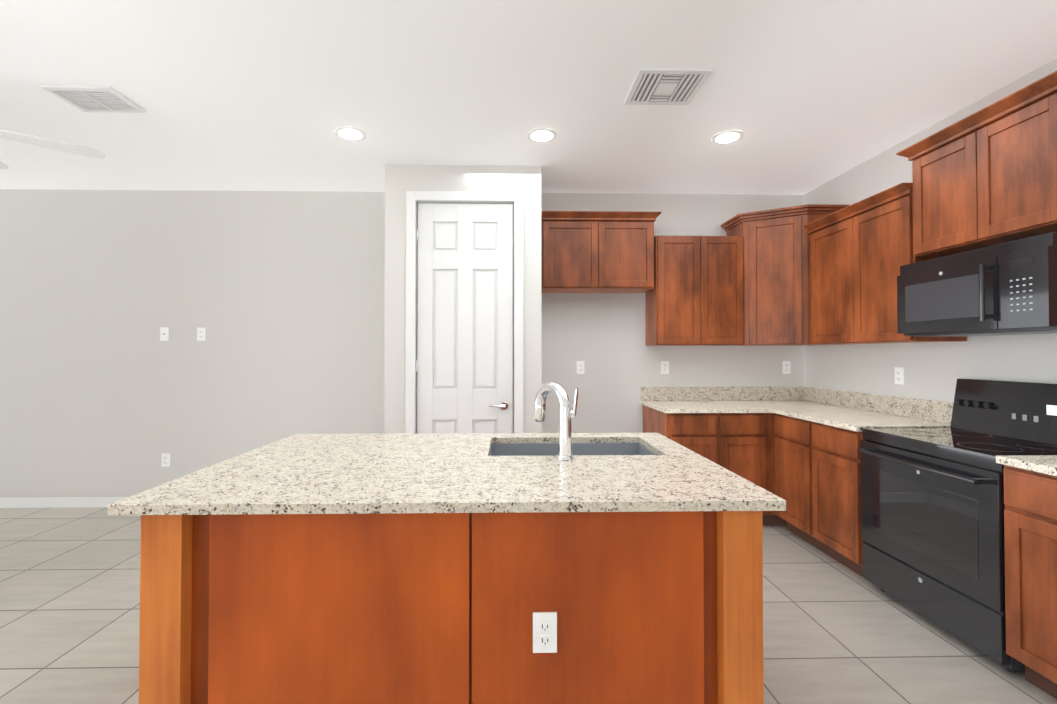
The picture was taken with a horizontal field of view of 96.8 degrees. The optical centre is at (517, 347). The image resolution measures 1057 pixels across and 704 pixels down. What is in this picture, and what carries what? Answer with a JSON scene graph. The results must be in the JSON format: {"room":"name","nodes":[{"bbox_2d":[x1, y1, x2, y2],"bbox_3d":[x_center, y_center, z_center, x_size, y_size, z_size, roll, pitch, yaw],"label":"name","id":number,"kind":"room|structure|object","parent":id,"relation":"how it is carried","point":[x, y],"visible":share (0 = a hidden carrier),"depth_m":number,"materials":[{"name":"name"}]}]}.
{"room":"kitchen","nodes":[
{"label":"kitchen","id":0,"kind":"room"},
{"bbox_2d":[0,189,804,497],"bbox_3d":[-1.523,0.005,4.189,8.400,2.770,0.100,0,-1,-1],"label":"wall","id":1,"kind":"structure","parent":0,"point":[279,296],"depth_m":4.12,"materials":[{"name":"grey paint"}]},
{"bbox_2d":[0,497,126,507],"bbox_3d":[-3.306,1.346,4.078,4.570,0.085,0.013,0,-1,-1],"label":"baseboard","id":2,"kind":"structure","parent":1,"relation":"attached to","point":[78,502],"depth_m":4.05,"materials":[{"name":"white wood"}]},
{"bbox_2d":[160,327,168,340],"bbox_3d":[-3.095,-0.116,4.102,0.070,0.115,0.011,0,-1,-1],"label":"outlet","id":3,"kind":"object","parent":1,"relation":"attached to","point":[164,333],"visible":1,"depth_m":4.10,"materials":[{"name":"white plastic"}]},
{"bbox_2d":[161,453,169,466],"bbox_3d":[-3.072,0.983,4.090,0.070,0.115,0.008,0,-1,-1],"label":"outlet","id":4,"kind":"object","parent":1,"relation":"attached to","point":[165,461],"visible":1,"depth_m":4.09,"materials":[{"name":"white plastic"}]},
{"bbox_2d":[197,328,205,340],"bbox_3d":[-2.776,-0.116,4.110,0.070,0.115,0.008,0,-1,-1],"label":"outlet","id":5,"kind":"object","parent":1,"relation":"attached to","point":[201,333],"visible":1,"depth_m":4.11,"materials":[{"name":"white plastic"}]},
{"bbox_2d":[576,361,583,373],"bbox_3d":[0.557,0.180,4.173,0.070,0.115,0.008,0,-1,-1],"label":"outlet","id":6,"kind":"object","parent":1,"relation":"attached to","point":[580,367],"visible":1,"depth_m":4.17,"materials":[{"name":"white plastic"}]},
{"bbox_2d":[541,211,661,292],"bbox_3d":[0.661,-0.798,4.005,1.026,0.620,0.372,0,-1,-1],"label":"upper cabinet","id":7,"kind":"object","parent":1,"relation":"attached to","point":[597,251],"visible":0.85,"depth_m":3.87,"materials":[{"name":"brown wood"}]},
{"bbox_2d":[661,361,668,373],"bbox_3d":[1.313,0.180,4.189,0.070,0.115,0.008,0,-1,-1],"label":"outlet","id":8,"kind":"object","parent":1,"relation":"attached to","point":[664,367],"visible":1,"depth_m":4.19,"materials":[{"name":"white plastic"}]},
{"bbox_2d":[645,236,743,345],"bbox_3d":[1.510,-0.472,4.041,0.735,0.910,0.325,0,-1,-1],"label":"upper cabinet","id":9,"kind":"object","parent":1,"relation":"attached to","point":[694,296],"visible":1,"depth_m":3.88,"materials":[{"name":"brown wood"}]},
{"bbox_2d":[640,386,803,401],"bbox_3d":[1.834,0.412,4.189,1.482,0.125,0.021,0,-1,-1],"label":"backsplash","id":10,"kind":"structure","parent":1,"relation":"attached to","point":[698,393],"depth_m":4.18,"materials":[{"name":"beige stone"}]},
{"bbox_2d":[721,204,849,345],"bbox_3d":[2.205,-0.564,3.929,0.750,1.090,0.580,0,-1,-1],"label":"upper cabinet","id":11,"kind":"object","parent":1,"relation":"attached to","point":[775,257],"visible":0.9,"depth_m":3.78,"materials":[{"name":"brown wood"}]},
{"bbox_2d":[782,361,790,373],"bbox_3d":[2.412,0.180,4.211,0.070,0.115,0.008,0,-1,-1],"label":"outlet","id":12,"kind":"object","parent":1,"relation":"attached to","point":[786,367],"visible":1,"depth_m":4.21,"materials":[{"name":"white plastic"}]},
{"bbox_2d":[384,165,541,433],"bbox_3d":[-0.421,0.001,3.861,1.190,2.770,0.600,0,-1,-1],"label":"wall","id":13,"kind":"structure","parent":0,"point":[400,180],"depth_m":3.57,"materials":[{"name":"grey paint"}]},
{"bbox_2d":[405,191,522,432],"bbox_3d":[-0.404,0.099,3.603,0.890,2.567,0.116,0,-1,-1],"label":"door frame","id":14,"kind":"structure","parent":13,"relation":"attached to","point":[415,198],"depth_m":3.56,"materials":[{"name":"white wood"}]},
{"bbox_2d":[416,203,512,432],"bbox_3d":[-0.408,0.133,3.571,0.736,2.473,0.093,0,-1,-1],"label":"pantry door","id":15,"kind":"structure","parent":13,"relation":"in","point":[464,365],"depth_m":3.59,"materials":[{"name":"white wood"}]},
{"bbox_2d":[0,507,1056,703],"bbox_3d":[-1.453,1.394,0.721,8.400,0.100,7.000,0,-1,-1],"label":"floor","id":16,"kind":"structure","parent":0,"point":[835,631],"depth_m":2.25,"materials":[{"name":"tile"}]},
{"bbox_2d":[139,513,763,703],"bbox_3d":[-0.190,0.917,1.888,1.781,0.886,1.099,0,-1,-1],"label":"kitchen island","id":17,"kind":"object","parent":16,"relation":"on","point":[419,568],"depth_m":1.36,"materials":[{"name":"brown wood"}]},
{"bbox_2d":[107,453,785,516],"bbox_3d":[-0.193,0.455,1.622,1.908,0.030,0.604,0,-1,-1],"label":"island countertop","id":18,"kind":"structure","parent":17,"relation":"on","point":[432,482],"depth_m":1.47,"materials":[{"name":"beige stone"}]},
{"bbox_2d":[533,382,577,459],"bbox_3d":[0.143,0.294,1.947,0.076,0.300,0.255,1,-1,-35],"label":"faucet","id":19,"kind":"object","parent":18,"relation":"on","point":[566,412],"visible":1,"depth_m":1.87,"materials":[{"name":"silver metal"}]},
{"bbox_2d":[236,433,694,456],"bbox_3d":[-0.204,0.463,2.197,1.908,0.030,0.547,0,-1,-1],"label":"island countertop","id":20,"kind":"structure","parent":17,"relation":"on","point":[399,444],"depth_m":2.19,"materials":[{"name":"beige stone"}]},
{"bbox_2d":[491,441,654,452],"bbox_3d":[0.243,0.577,2.141,0.764,0.224,0.444,0,-1,-1],"label":"sink","id":21,"kind":"object","parent":20,"relation":"in","point":[496,446],"depth_m":2.35,"materials":[{"name":"grey metal"}]},
{"bbox_2d":[533,612,556,652],"bbox_3d":[0.078,0.828,1.360,0.070,0.115,0.008,0,-1,-1],"label":"outlet","id":22,"kind":"object","parent":17,"relation":"attached to","point":[544,632],"visible":1,"depth_m":1.36,"materials":[{"name":"white plastic"}]},
{"bbox_2d":[643,406,767,524],"bbox_3d":[1.540,0.943,3.865,0.842,0.885,0.643,0,-1,-1],"label":"base cabinet","id":23,"kind":"object","parent":16,"relation":"on","point":[738,443],"depth_m":3.55,"materials":[{"name":"brown wood"}]},
{"bbox_2d":[768,410,865,576],"bbox_3d":[2.249,0.934,3.151,0.692,0.885,0.899,0,-1,-1],"label":"base cabinet","id":24,"kind":"object","parent":16,"relation":"on","point":[795,447],"depth_m":3.06,"materials":[{"name":"brown wood"}]},
{"bbox_2d":[640,402,851,413],"bbox_3d":[1.840,0.486,3.871,1.482,0.030,0.655,0,-1,-1],"label":"countertop","id":25,"kind":"structure","parent":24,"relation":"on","point":[664,407],"depth_m":3.65,"materials":[{"name":"beige stone"}]},
{"bbox_2d":[776,410,950,429],"bbox_3d":[2.269,0.476,3.130,0.655,0.030,0.844,0,-1,-1],"label":"countertop","id":26,"kind":"structure","parent":24,"relation":"on","point":[858,419],"depth_m":3.00,"materials":[{"name":"beige stone"}]},
{"bbox_2d":[857,379,1056,672],"bbox_3d":[2.265,0.770,2.318,0.695,1.190,0.769,0,-1,-1],"label":"range","id":27,"kind":"object","parent":16,"relation":"on","point":[932,517],"visible":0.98,"depth_m":2.26,"materials":[{"name":"black metal"}]},
{"bbox_2d":[999,463,1056,698],"bbox_3d":[2.304,0.914,1.665,0.643,0.885,0.531,0,-1,-1],"label":"base cabinet","id":28,"kind":"object","parent":16,"relation":"on","point":[1030,510],"depth_m":1.82,"materials":[{"name":"brown wood"}]},
{"bbox_2d":[996,455,1056,478],"bbox_3d":[2.307,0.451,1.248,0.655,0.030,1.377,0,-1,-1],"label":"countertop","id":29,"kind":"structure","parent":28,"relation":"on","point":[1042,464],"depth_m":1.84,"materials":[{"name":"beige stone"}]},
{"bbox_2d":[0,0,1056,194],"bbox_3d":[-1.453,-1.476,0.759,8.400,0.100,7.000,0,-1,-1],"label":"ceiling","id":30,"kind":"structure","parent":0,"point":[804,96],"depth_m":2.50,"materials":[{"name":"white paint"}]},
{"bbox_2d":[0,129,106,168],"bbox_3d":[-2.941,-1.186,2.205,1.335,0.440,1.361,0,-1,-1],"label":"ceiling fan","id":31,"kind":"object","parent":30,"relation":"hanging from","point":[49,143],"visible":1,"depth_m":2.54,"materials":[{"name":"white"}]},
{"bbox_2d":[40,85,145,112],"bbox_3d":[-2.375,-1.395,2.640,0.360,0.012,0.260,0,-1,-1],"label":"ceiling vent","id":32,"kind":"object","parent":30,"relation":"in","point":[83,98],"visible":1,"depth_m":2.62,"materials":[{"name":"white metal"}]},
{"bbox_2d":[334,126,365,140],"bbox_3d":[-1.092,-1.392,3.060,0.196,0.006,0.196,0,-1,-1],"label":"recessed light","id":33,"kind":"object","parent":30,"relation":"in","point":[349,133],"visible":1,"depth_m":3.05,"materials":[{"name":"white plastic"}]},
{"bbox_2d":[527,128,556,142],"bbox_3d":[0.159,-1.391,3.085,0.196,0.006,0.196,0,-1,-1],"label":"recessed light","id":34,"kind":"object","parent":30,"relation":"in","point":[541,135],"visible":1,"depth_m":3.07,"materials":[{"name":"white plastic"}]},
{"bbox_2d":[624,68,712,104],"bbox_3d":[0.795,-1.396,2.523,0.370,0.012,0.325,0,-1,-1],"label":"ceiling vent","id":35,"kind":"object","parent":30,"relation":"in","point":[666,86],"visible":0.94,"depth_m":2.50,"materials":[{"name":"white metal"}]},
{"bbox_2d":[712,130,743,143],"bbox_3d":[1.390,-1.391,3.110,0.196,0.006,0.196,0,-1,-1],"label":"recessed light","id":36,"kind":"object","parent":30,"relation":"in","point":[728,137],"visible":1,"depth_m":3.10,"materials":[{"name":"white plastic"}]},
{"bbox_2d":[803,58,1056,402],"bbox_3d":[2.696,-0.040,0.824,0.100,2.770,6.800,0,-1,-1],"label":"wall","id":37,"kind":"structure","parent":0,"point":[934,371],"depth_m":3.08,"materials":[{"name":"grey paint"}]},
{"bbox_2d":[804,386,953,421],"bbox_3d":[2.580,0.403,3.454,0.020,0.125,1.478,0,-1,-1],"label":"backsplash","id":38,"kind":"structure","parent":37,"relation":"attached to","point":[910,407],"depth_m":3.28,"materials":[{"name":"beige stone"}]},
{"bbox_2d":[803,183,966,344],"bbox_3d":[2.409,-0.490,3.205,0.372,0.923,0.969,0,-1,-1],"label":"upper cabinet","id":39,"kind":"object","parent":37,"relation":"attached to","point":[860,253],"visible":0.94,"depth_m":3.10,"materials":[{"name":"brown wood"}]},
{"bbox_2d":[894,367,903,384],"bbox_3d":[2.592,0.194,3.192,0.008,0.115,0.070,0,-1,-1],"label":"outlet","id":40,"kind":"object","parent":37,"relation":"attached to","point":[899,375],"visible":1,"depth_m":3.19,"materials":[{"name":"white plastic"}]},
{"bbox_2d":[896,70,1056,256],"bbox_3d":[2.426,-0.841,2.342,0.372,0.622,0.855,0,-1,-1],"label":"upper cabinet","id":41,"kind":"object","parent":37,"relation":"attached to","point":[985,177],"visible":1,"depth_m":2.28,"materials":[{"name":"brown wood"}]},
{"bbox_2d":[897,232,1056,336],"bbox_3d":[2.382,-0.271,2.334,0.461,0.408,0.761,0,-1,-1],"label":"microwave","id":42,"kind":"object","parent":41,"relation":"attached to","point":[1008,288],"visible":1,"depth_m":2.20,"materials":[{"name":"black metal"}]}
]}

